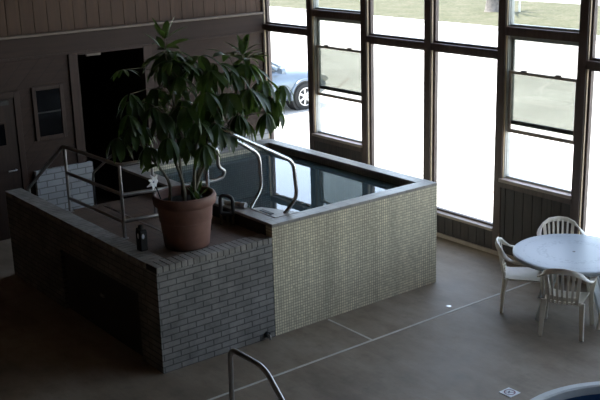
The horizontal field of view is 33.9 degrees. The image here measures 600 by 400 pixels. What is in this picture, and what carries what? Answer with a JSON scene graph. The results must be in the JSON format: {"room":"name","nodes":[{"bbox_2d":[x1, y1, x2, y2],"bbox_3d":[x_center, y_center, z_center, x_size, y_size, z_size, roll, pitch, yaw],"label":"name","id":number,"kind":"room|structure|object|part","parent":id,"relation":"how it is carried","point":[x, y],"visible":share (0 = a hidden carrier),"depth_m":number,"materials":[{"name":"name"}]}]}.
{"room":"indoor pool area","nodes":[
{"label":"indoor pool area","id":0,"kind":"room"},
{"bbox_2d":[77,48,142,204],"bbox_3d":[-3.899,-1.450,16.894,2.330,2.900,3.000,-14,20,-36],"label":"doorway","id":1,"kind":"structure","parent":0,"point":[101,97],"depth_m":18.16,"materials":[{"name":"black"}]},
{"bbox_2d":[0,0,265,240],"bbox_3d":[-5.832,-1.575,13.288,13.225,5.150,0.100,-14,20,-36],"label":"wall","id":2,"kind":"structure","parent":0,"point":[19,75],"depth_m":15.03,"materials":[{"name":"brown wood"}]},
{"bbox_2d":[0,91,28,239],"bbox_3d":[-4.527,-0.427,14.465,1.120,2.220,0.173,-14,20,-36],"label":"door","id":3,"kind":"structure","parent":2,"relation":"in","point":[10,173],"depth_m":14.67,"materials":[{"name":"brown wood"}]},
{"bbox_3d":[-4.517,-0.926,14.425,0.420,0.320,0.006,-14,20,-36],"label":"pane","id":4,"kind":"part","parent":3,"relation":"part of","materials":[{"name":"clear glass"}]},
{"bbox_3d":[-4.515,-0.926,14.422,0.480,0.380,0.016,-14,20,-36],"label":"pane frame","id":5,"kind":"part","parent":3,"relation":"part of","materials":[{"name":"brown wood"}]},
{"bbox_3d":[-4.568,-0.441,14.515,1.120,2.220,0.040,-14,20,-36],"label":"frame","id":6,"kind":"part","parent":3,"relation":"part of","materials":[{"name":"brown wood"}]},
{"bbox_2d":[31,83,67,140],"bbox_3d":[-3.791,-1.326,14.905,0.500,0.820,0.034,-14,20,-36],"label":"window","id":7,"kind":"structure","parent":2,"relation":"in","point":[48,103],"depth_m":14.90,"materials":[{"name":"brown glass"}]},
{"bbox_3d":[-3.789,-1.335,14.900,0.380,0.020,0.010,-14,20,-36],"label":"sash rail","id":8,"kind":"part","parent":7,"relation":"part of","materials":[{"name":"wood"}]},
{"bbox_3d":[-3.793,-1.327,14.909,0.380,0.700,0.008,-14,20,-36],"label":"pane","id":9,"kind":"part","parent":7,"relation":"part of","materials":[{"name":"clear glass"}]},
{"bbox_2d":[67,45,157,162],"bbox_3d":[-2.940,-1.070,15.716,1.430,2.670,0.130,-14,20,-36],"label":"door frame","id":10,"kind":"structure","parent":2,"relation":"in","point":[145,51],"depth_m":15.25,"materials":[{"name":"brown wood"}]},
{"bbox_2d":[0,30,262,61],"bbox_3d":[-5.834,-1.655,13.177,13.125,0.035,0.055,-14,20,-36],"label":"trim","id":11,"kind":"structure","parent":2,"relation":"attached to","point":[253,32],"depth_m":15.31,"materials":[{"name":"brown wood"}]},
{"bbox_2d":[0,12,263,59],"bbox_3d":[-5.841,-1.810,13.137,13.125,0.285,0.045,-14,20,-36],"label":"trim","id":12,"kind":"structure","parent":2,"relation":"attached to","point":[90,40],"depth_m":15.34,"materials":[{"name":"brown wood"}]},
{"bbox_2d":[34,129,268,210],"bbox_3d":[-2.287,-0.379,16.323,4.345,0.970,0.080,-14,20,-36],"label":"wall","id":13,"kind":"structure","parent":2,"relation":"attached to","point":[51,187],"depth_m":15.28,"materials":[{"name":"brick"}]},
{"bbox_2d":[261,0,270,138],"bbox_3d":[-0.583,-2.820,17.067,0.150,5.150,0.035,-14,20,-36],"label":"trim","id":14,"kind":"structure","parent":2,"relation":"attached to","point":[261,0],"depth_m":17.06,"materials":[{"name":"brown wood"}]},
{"bbox_2d":[0,236,599,399],"bbox_3d":[-0.230,2.768,6.969,13.475,0.001,18.580,-14,20,-36],"label":"floor","id":15,"kind":"structure","parent":0,"point":[49,351],"depth_m":10.77,"materials":[{"name":"concrete"}]},
{"bbox_2d":[5,188,275,373],"bbox_3d":[-2.096,0.714,12.139,1.469,1.182,4.016,-14,20,-36],"label":"brick platform","id":16,"kind":"object","parent":15,"relation":"on","point":[176,310],"visible":0.99,"depth_m":10.88,"materials":[{"name":"brick"}]},
{"bbox_3d":[-2.257,1.154,11.357,0.035,0.780,1.945,-14,20,-36],"label":"access panel","id":17,"kind":"part","parent":16,"relation":"part of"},
{"bbox_2d":[92,143,156,213],"bbox_3d":[-2.231,-0.069,12.390,0.032,1.514,1.664,-14,20,-36],"label":"stair handrail","id":18,"kind":"object","parent":16,"relation":"on","point":[110,156],"visible":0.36,"depth_m":12.74,"materials":[{"name":"metal"}]},
{"bbox_2d":[26,145,225,239],"bbox_3d":[-2.245,0.080,12.455,1.426,1.831,2.757,-14,20,-36],"label":"railing","id":19,"kind":"object","parent":16,"relation":"on","point":[120,193],"visible":0.77,"depth_m":11.34,"materials":[{"name":"metal"}]},
{"bbox_3d":[-2.833,-0.249,11.998,0.090,0.820,0.090,-14,20,-36],"label":"post","id":20,"kind":"part","parent":19,"relation":"part of","materials":[{"name":"metal"}]},
{"bbox_3d":[-2.405,-0.197,11.432,0.042,0.060,1.411,-14,20,-36],"label":"rail","id":21,"kind":"part","parent":19,"relation":"part of","materials":[{"name":"metal"}]},
{"bbox_3d":[-2.396,0.111,11.521,0.042,0.060,1.411,-14,20,-36],"label":"rail","id":22,"kind":"part","parent":19,"relation":"part of","materials":[{"name":"metal"}]},
{"bbox_3d":[-1.972,0.026,10.916,0.090,0.845,0.090,-14,20,-36],"label":"post","id":23,"kind":"part","parent":19,"relation":"part of","materials":[{"name":"metal"}]},
{"bbox_3d":[-2.257,-0.395,12.334,1.404,0.850,2.735,-14,20,-36],"label":"rail","id":24,"kind":"part","parent":19,"relation":"part of","materials":[{"name":"metal"}]},
{"bbox_3d":[-1.522,0.147,11.307,1.121,0.060,0.042,-14,20,-36],"label":"rail","id":25,"kind":"part","parent":19,"relation":"part of","materials":[{"name":"metal"}]},
{"bbox_2d":[136,224,147,250],"bbox_3d":[-1.712,0.396,10.563,0.086,0.282,0.168,-14,20,-36],"label":"canister","id":26,"kind":"object","parent":16,"relation":"on","point":[141,233],"visible":1,"depth_m":10.51,"materials":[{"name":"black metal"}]},
{"bbox_2d":[106,18,294,250],"bbox_3d":[-1.013,-0.780,10.646,2.254,2.488,1.232,-14,20,-36],"label":"potted plant","id":27,"kind":"object","parent":16,"relation":"on","point":[184,211],"visible":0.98,"depth_m":10.35,"materials":[{"name":"green plant"}]},
{"bbox_2d":[147,175,160,198],"bbox_3d":[-1.515,-0.088,10.388,0.048,0.395,0.242,10,20,34],"label":"flower","id":28,"kind":"object","parent":27,"relation":"in","point":[153,181],"visible":0.98,"depth_m":10.32,"materials":[{"name":"white plant"}]},
{"bbox_2d":[218,194,234,224],"bbox_3d":[-0.845,0.107,11.368,0.187,0.374,0.044,0,16,5],"label":"loop","id":29,"kind":"object","parent":16,"relation":"on","point":[232,214],"visible":1,"depth_m":11.36,"materials":[{"name":"black metal"}]},
{"bbox_2d":[205,123,297,229],"bbox_3d":[-0.585,-0.297,11.076,0.988,1.298,0.586,-14,20,-36],"label":"handrail","id":30,"kind":"object","parent":16,"relation":"on","point":[224,130],"visible":0.66,"depth_m":11.15,"materials":[{"name":"metal"}]},
{"bbox_3d":[-0.734,-0.315,11.267,0.781,1.235,0.105,-14,20,-36],"label":"rail","id":31,"kind":"part","parent":30,"relation":"part of","materials":[{"name":"metal"}]},
{"bbox_2d":[264,331,271,339],"bbox_3d":[-0.350,1.525,11.079,0.070,0.074,0.083,-14,20,-36],"label":"spigot","id":32,"kind":"object","parent":16,"relation":"attached to","point":[267,334],"visible":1,"depth_m":11.07,"materials":[{"name":"black metal"}]},
{"bbox_2d":[228,348,284,399],"bbox_3d":[-0.173,1.891,8.430,0.110,0.905,1.610,-14,20,-36],"label":"grab rail","id":33,"kind":"object","parent":15,"relation":"on","point":[232,351],"visible":1,"depth_m":8.66,"materials":[{"name":"metal"}]},
{"bbox_2d":[121,139,436,335],"bbox_3d":[-0.358,0.300,13.106,2.563,1.342,3.532,-14,20,-36],"label":"tub","id":34,"kind":"object","parent":15,"relation":"on","point":[334,259],"visible":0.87,"depth_m":11.76,"materials":[{"name":"tile"}]},
{"bbox_2d":[149,145,268,171],"bbox_3d":[-1.349,-0.150,14.310,2.209,0.995,0.055,-14,20,-36],"label":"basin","id":35,"kind":"object","parent":34,"relation":"in","point":[240,150],"depth_m":14.33,"materials":[{"name":"tile"}]},
{"bbox_2d":[224,200,247,207],"bbox_3d":[-0.755,0.044,11.548,0.298,0.068,0.071,9,19,32],"label":"drain elbow","id":36,"kind":"object","parent":34,"relation":"on","point":[226,202],"visible":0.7,"depth_m":11.50,"materials":[{"name":"beige paint"}]},
{"bbox_2d":[154,150,399,211],"bbox_3d":[-0.373,-0.233,12.955,2.209,0.001,3.178,-14,20,-36],"label":"water","id":37,"kind":"object","parent":34,"relation":"in","point":[319,184],"visible":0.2,"depth_m":12.94,"materials":[{"name":"blue liquid"}]},
{"bbox_2d":[328,319,371,339],"bbox_3d":[0.569,1.491,11.319,0.026,0.014,0.765,-14,20,-36],"label":"trim","id":38,"kind":"structure","parent":15,"relation":"on","point":[328,319],"depth_m":11.29,"materials":[{"name":"grey metal"}]},
{"bbox_2d":[208,282,531,399],"bbox_3d":[0.503,1.646,10.788,7.105,0.014,0.030,-14,20,-36],"label":"trim","id":39,"kind":"structure","parent":15,"relation":"on","point":[221,395],"depth_m":10.93,"materials":[{"name":"grey metal"}]},
{"bbox_2d":[499,387,519,397],"bbox_3d":[2.071,1.901,9.730,0.150,0.009,0.150,-14,20,-36],"label":"depth marker","id":40,"kind":"object","parent":15,"relation":"on","point":[509,392],"visible":1,"depth_m":9.72,"materials":[{"name":"white tile"}]},
{"bbox_2d":[495,237,547,316],"bbox_3d":[2.630,0.874,11.709,0.631,0.854,0.630,2,16,12],"label":"patio chair","id":41,"kind":"object","parent":15,"relation":"on","point":[525,274],"visible":0.8,"depth_m":11.62,"materials":[{"name":"plastic"}]},
{"bbox_3d":[2.486,1.010,12.003,0.063,0.435,0.089,-4,16,-7],"label":"leg","id":42,"kind":"part","parent":41,"relation":"part of","materials":[{"name":"plastic"}]},
{"bbox_3d":[2.401,1.125,11.610,0.063,0.435,0.089,8,19,30],"label":"leg","id":43,"kind":"part","parent":41,"relation":"part of","materials":[{"name":"plastic"}]},
{"bbox_3d":[2.433,0.557,11.658,0.248,0.206,0.615,2,16,12],"label":"backrest","id":44,"kind":"part","parent":41,"relation":"part of","materials":[{"name":"plastic"}]},
{"bbox_3d":[2.667,0.897,11.708,0.440,0.072,0.470,2,16,12],"label":"seat","id":45,"kind":"part","parent":41,"relation":"part of","materials":[{"name":"plastic"}]},
{"bbox_3d":[2.830,1.054,11.449,0.124,0.641,0.094,2,16,12],"label":"leg","id":46,"kind":"part","parent":41,"relation":"part of","materials":[{"name":"plastic"}]},
{"bbox_2d":[513,234,599,320],"bbox_3d":[3.196,0.959,11.556,1.396,0.749,1.396,-14,20,-36],"label":"patio table","id":47,"kind":"object","parent":15,"relation":"on","point":[580,253],"visible":0.88,"depth_m":11.40,"materials":[{"name":"white plastic"}]},
{"bbox_3d":[3.004,0.889,11.888,0.130,0.709,0.296,-11,18,-28],"label":"leg","id":48,"kind":"part","parent":47,"relation":"part of","materials":[{"name":"plastic"}]},
{"bbox_3d":[2.868,1.043,11.370,0.303,0.709,0.139,-14,20,-36],"label":"leg","id":49,"kind":"part","parent":47,"relation":"part of","materials":[{"name":"plastic"}]},
{"bbox_3d":[3.389,1.067,11.236,0.130,0.709,0.296,-11,18,-28],"label":"leg","id":50,"kind":"part","parent":47,"relation":"part of","materials":[{"name":"plastic"}]},
{"bbox_2d":[537,216,589,291],"bbox_3d":[3.273,0.694,12.268,0.630,0.854,0.631,-2,16,0],"label":"patio chair","id":51,"kind":"object","parent":15,"relation":"on","point":[556,218],"visible":0.15,"depth_m":12.42,"materials":[{"name":"plastic"}]},
{"bbox_3d":[3.261,0.329,12.363,0.615,0.206,0.248,-2,16,0],"label":"backrest","id":52,"kind":"part","parent":51,"relation":"part of","materials":[{"name":"plastic"}]},
{"bbox_2d":[530,381,599,399],"bbox_3d":[3.115,2.658,8.752,2.590,1.035,2.590,-14,20,-36],"label":"pool","id":53,"kind":"object","parent":15,"relation":"in","point":[589,390],"visible":1,"depth_m":9.73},
{"bbox_2d":[537,268,597,341],"bbox_3d":[2.964,1.071,10.992,0.630,0.854,0.631,6,18,24],"label":"patio chair","id":54,"kind":"object","parent":15,"relation":"on","point":[552,295],"visible":0.91,"depth_m":10.79,"materials":[{"name":"plastic"}]},
{"bbox_3d":[2.698,1.304,10.962,0.089,0.435,0.063,0,16,5],"label":"leg","id":55,"kind":"part","parent":54,"relation":"part of","materials":[{"name":"plastic"}]},
{"bbox_3d":[2.839,1.084,11.345,0.094,0.641,0.124,6,18,24],"label":"leg","id":56,"kind":"part","parent":54,"relation":"part of","materials":[{"name":"plastic"}]},
{"bbox_3d":[2.878,1.081,10.800,0.332,0.050,0.046,6,18,24],"label":"rail","id":57,"kind":"part","parent":54,"relation":"part of","materials":[{"name":"plastic"}]},
{"bbox_3d":[2.876,0.811,10.734,0.615,0.206,0.248,6,18,24],"label":"backrest","id":58,"kind":"part","parent":54,"relation":"part of","materials":[{"name":"plastic"}]},
{"bbox_3d":[2.979,1.083,11.030,0.470,0.072,0.440,6,18,24],"label":"seat","id":59,"kind":"part","parent":54,"relation":"part of","materials":[{"name":"plastic"}]},
{"bbox_3d":[3.080,1.341,10.794,0.089,0.435,0.063,13,22,42],"label":"leg","id":60,"kind":"part","parent":54,"relation":"part of","materials":[{"name":"plastic"}]},
{"bbox_3d":[3.302,1.129,11.141,0.094,0.641,0.124,6,18,24],"label":"leg","id":61,"kind":"part","parent":54,"relation":"part of","materials":[{"name":"plastic"}]},
{"bbox_2d":[596,313,599,329],"bbox_3d":[3.747,1.052,10.980,0.630,0.854,0.631,-17,22,-42],"label":"patio chair","id":62,"kind":"object","parent":15,"relation":"on","point":[598,321],"visible":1,"depth_m":11.09,"materials":[{"name":"plastic"}]},
{"bbox_2d":[315,141,599,277],"bbox_3d":[4.976,-0.975,10.116,0.150,5.150,18.145,-14,20,-36],"label":"wall","id":63,"kind":"structure","parent":0,"point":[522,214],"depth_m":13.31,"materials":[{"name":"brown wood"}]},
{"bbox_2d":[263,0,306,138],"bbox_3d":[-0.215,-2.847,16.537,0.165,4.825,1.215,-14,20,-36],"label":"window","id":64,"kind":"structure","parent":63,"relation":"in","point":[269,26],"depth_m":16.89,"materials":[{"name":"beige wood"}]},
{"bbox_2d":[306,0,314,149],"bbox_3d":[0.209,-2.557,16.077,0.150,5.150,0.125,-14,20,-36],"label":"trim","id":65,"kind":"structure","parent":63,"relation":"attached to","point":[308,2],"depth_m":16.16,"materials":[{"name":"brown wood"}]},
{"bbox_2d":[311,0,361,151],"bbox_3d":[0.590,-2.889,15.422,0.177,4.170,1.247,-14,20,-36],"label":"window","id":66,"kind":"structure","parent":63,"relation":"in","point":[318,13],"depth_m":15.90,"materials":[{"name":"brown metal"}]},
{"bbox_3d":[0.645,-0.981,15.973,0.175,0.045,1.247,-14,20,-36],"label":"sill","id":67,"kind":"part","parent":66,"relation":"part of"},
{"bbox_3d":[0.638,-2.011,15.694,0.028,0.820,1.151,-14,20,-36],"label":"sash","id":68,"kind":"part","parent":66,"relation":"part of","materials":[{"name":"glass"}]},
{"bbox_3d":[0.659,-2.279,15.640,0.028,1.152,1.151,-14,20,-36],"label":"sash","id":69,"kind":"part","parent":66,"relation":"part of","materials":[{"name":"clear glass"}]},
{"bbox_2d":[360,0,370,164],"bbox_3d":[1.024,-2.287,15.059,0.150,5.150,0.125,-14,20,-36],"label":"trim","id":70,"kind":"structure","parent":63,"relation":"attached to","point":[363,10],"depth_m":15.14,"materials":[{"name":"brown wood"}]},
{"bbox_2d":[366,0,423,165],"bbox_3d":[1.427,-2.302,14.484,0.165,4.825,1.241,-14,20,-36],"label":"window","id":71,"kind":"structure","parent":63,"relation":"in","point":[373,38],"depth_m":14.89,"materials":[{"name":"beige wood"}]},
{"bbox_2d":[423,0,433,180],"bbox_3d":[1.859,-2.010,14.014,0.150,5.150,0.125,-14,20,-36],"label":"trim","id":72,"kind":"structure","parent":63,"relation":"attached to","point":[427,3],"depth_m":14.09,"materials":[{"name":"brown wood"}]},
{"bbox_2d":[430,0,496,230],"bbox_3d":[2.260,-2.025,13.443,0.165,4.825,1.233,-14,20,-36],"label":"window","id":73,"kind":"structure","parent":63,"relation":"in","point":[475,50],"depth_m":13.87,"materials":[{"name":"beige wood"}]},
{"bbox_3d":[2.327,0.272,14.106,0.165,0.040,1.233,-14,20,-36],"label":"sill","id":74,"kind":"part","parent":73,"relation":"part of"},
{"bbox_2d":[492,0,506,250],"bbox_3d":[2.690,-1.734,12.976,0.150,5.150,0.125,-14,20,-36],"label":"trim","id":75,"kind":"structure","parent":63,"relation":"attached to","point":[502,11],"depth_m":13.11,"materials":[{"name":"brown wood"}]},
{"bbox_2d":[437,232,585,283],"bbox_3d":[3.901,1.127,12.132,0.034,0.055,14.510,-14,20,-36],"label":"baseboard","id":76,"kind":"structure","parent":63,"relation":"attached to","point":[441,235],"depth_m":13.90,"materials":[{"name":"brown wood"}]},
{"bbox_2d":[498,0,578,204],"bbox_3d":[3.053,-2.072,12.343,0.177,4.170,1.189,-14,20,-36],"label":"window","id":77,"kind":"structure","parent":63,"relation":"in","point":[513,32],"depth_m":12.74,"materials":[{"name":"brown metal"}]},
{"bbox_3d":[3.108,-0.163,12.894,0.175,0.045,1.189,-14,20,-36],"label":"sill","id":78,"kind":"part","parent":77,"relation":"part of","materials":[{"name":"wood"}]},
{"bbox_3d":[3.101,-1.194,12.615,0.028,0.820,1.093,-14,20,-36],"label":"sash","id":79,"kind":"part","parent":77,"relation":"part of","materials":[{"name":"glass"}]},
{"bbox_3d":[3.122,-1.461,12.560,0.028,1.152,1.093,-14,20,-36],"label":"sash","id":80,"kind":"part","parent":77,"relation":"part of","materials":[{"name":"clear glass"}]},
{"bbox_2d":[569,0,592,233],"bbox_3d":[3.469,-1.475,12.001,0.150,5.150,0.125,-14,20,-36],"label":"trim","id":81,"kind":"structure","parent":63,"relation":"attached to","point":[585,4],"depth_m":12.06,"materials":[{"name":"brown wood"}]},
{"bbox_2d":[578,0,599,233],"bbox_3d":[3.863,-1.493,11.439,0.165,4.825,1.210,-14,20,-36],"label":"window","id":82,"kind":"structure","parent":63,"relation":"in","point":[593,64],"depth_m":12.03,"materials":[{"name":"beige wood"}]},
{"label":"outside","id":83,"kind":"structure","parent":0,"visible":0},
{"bbox_2d":[521,0,599,4],"bbox_3d":[24.607,-18.443,78.099,55.200,0.120,200.000,-14,20,-36],"label":"road","id":84,"kind":"structure","parent":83,"point":[553,1],"depth_m":50.31,"materials":[{"name":"grey asphalt"}]},
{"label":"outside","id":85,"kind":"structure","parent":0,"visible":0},
{"bbox_2d":[270,9,599,236],"bbox_3d":[1.815,-4.148,30.974,20.325,0.090,110.000,-14,20,-36],"label":"ground","id":86,"kind":"structure","parent":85,"point":[466,84],"depth_m":24.05,"materials":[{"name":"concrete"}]},
{"bbox_2d":[272,62,327,110],"bbox_3d":[-1.510,-2.856,24.081,4.465,1.570,2.100,-14,20,-36],"label":"car","id":87,"kind":"object","parent":86,"relation":"on","point":[296,79],"visible":0.18,"depth_m":24.11,"materials":[{"name":"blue metal"}]},
{"bbox_2d":[277,67,285,73],"bbox_3d":[-0.446,-3.099,23.625,0.110,0.140,0.200,-14,20,-36],"label":"mirror","id":88,"kind":"object","parent":87,"relation":"attached to","point":[281,70],"depth_m":23.57,"materials":[{"name":"blue metal"}]},
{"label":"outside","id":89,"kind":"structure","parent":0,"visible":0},
{"bbox_2d":[269,0,599,35],"bbox_3d":[7.925,-9.158,47.607,10.200,0.140,130.000,-14,20,-36],"label":"lawn","id":90,"kind":"structure","parent":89,"point":[549,14],"depth_m":46.76,"materials":[{"name":"green plant"}]},
{"bbox_2d":[270,6,599,39],"bbox_3d":[3.812,-8.192,44.574,0.200,0.200,130.000,-14,20,-36],"label":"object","id":91,"kind":"structure","parent":90,"relation":"on","point":[271,7],"depth_m":42.80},
{"bbox_2d":[484,0,498,11],"bbox_3d":[8.778,-11.963,45.048,3.962,6.760,4.247,-1,16,2],"label":"tree","id":92,"kind":"object","parent":90,"relation":"on","point":[491,5],"visible":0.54,"depth_m":45.73,"materials":[{"name":"grey plant"}]},
{"bbox_2d":[518,0,520,11],"bbox_3d":[10.121,-9.796,45.271,0.095,2.300,0.500,-14,20,-36],"label":"sign post","id":93,"kind":"object","parent":90,"relation":"on","point":[519,6],"visible":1,"depth_m":45.49,"materials":[{"name":"beige paint"}]}
]}

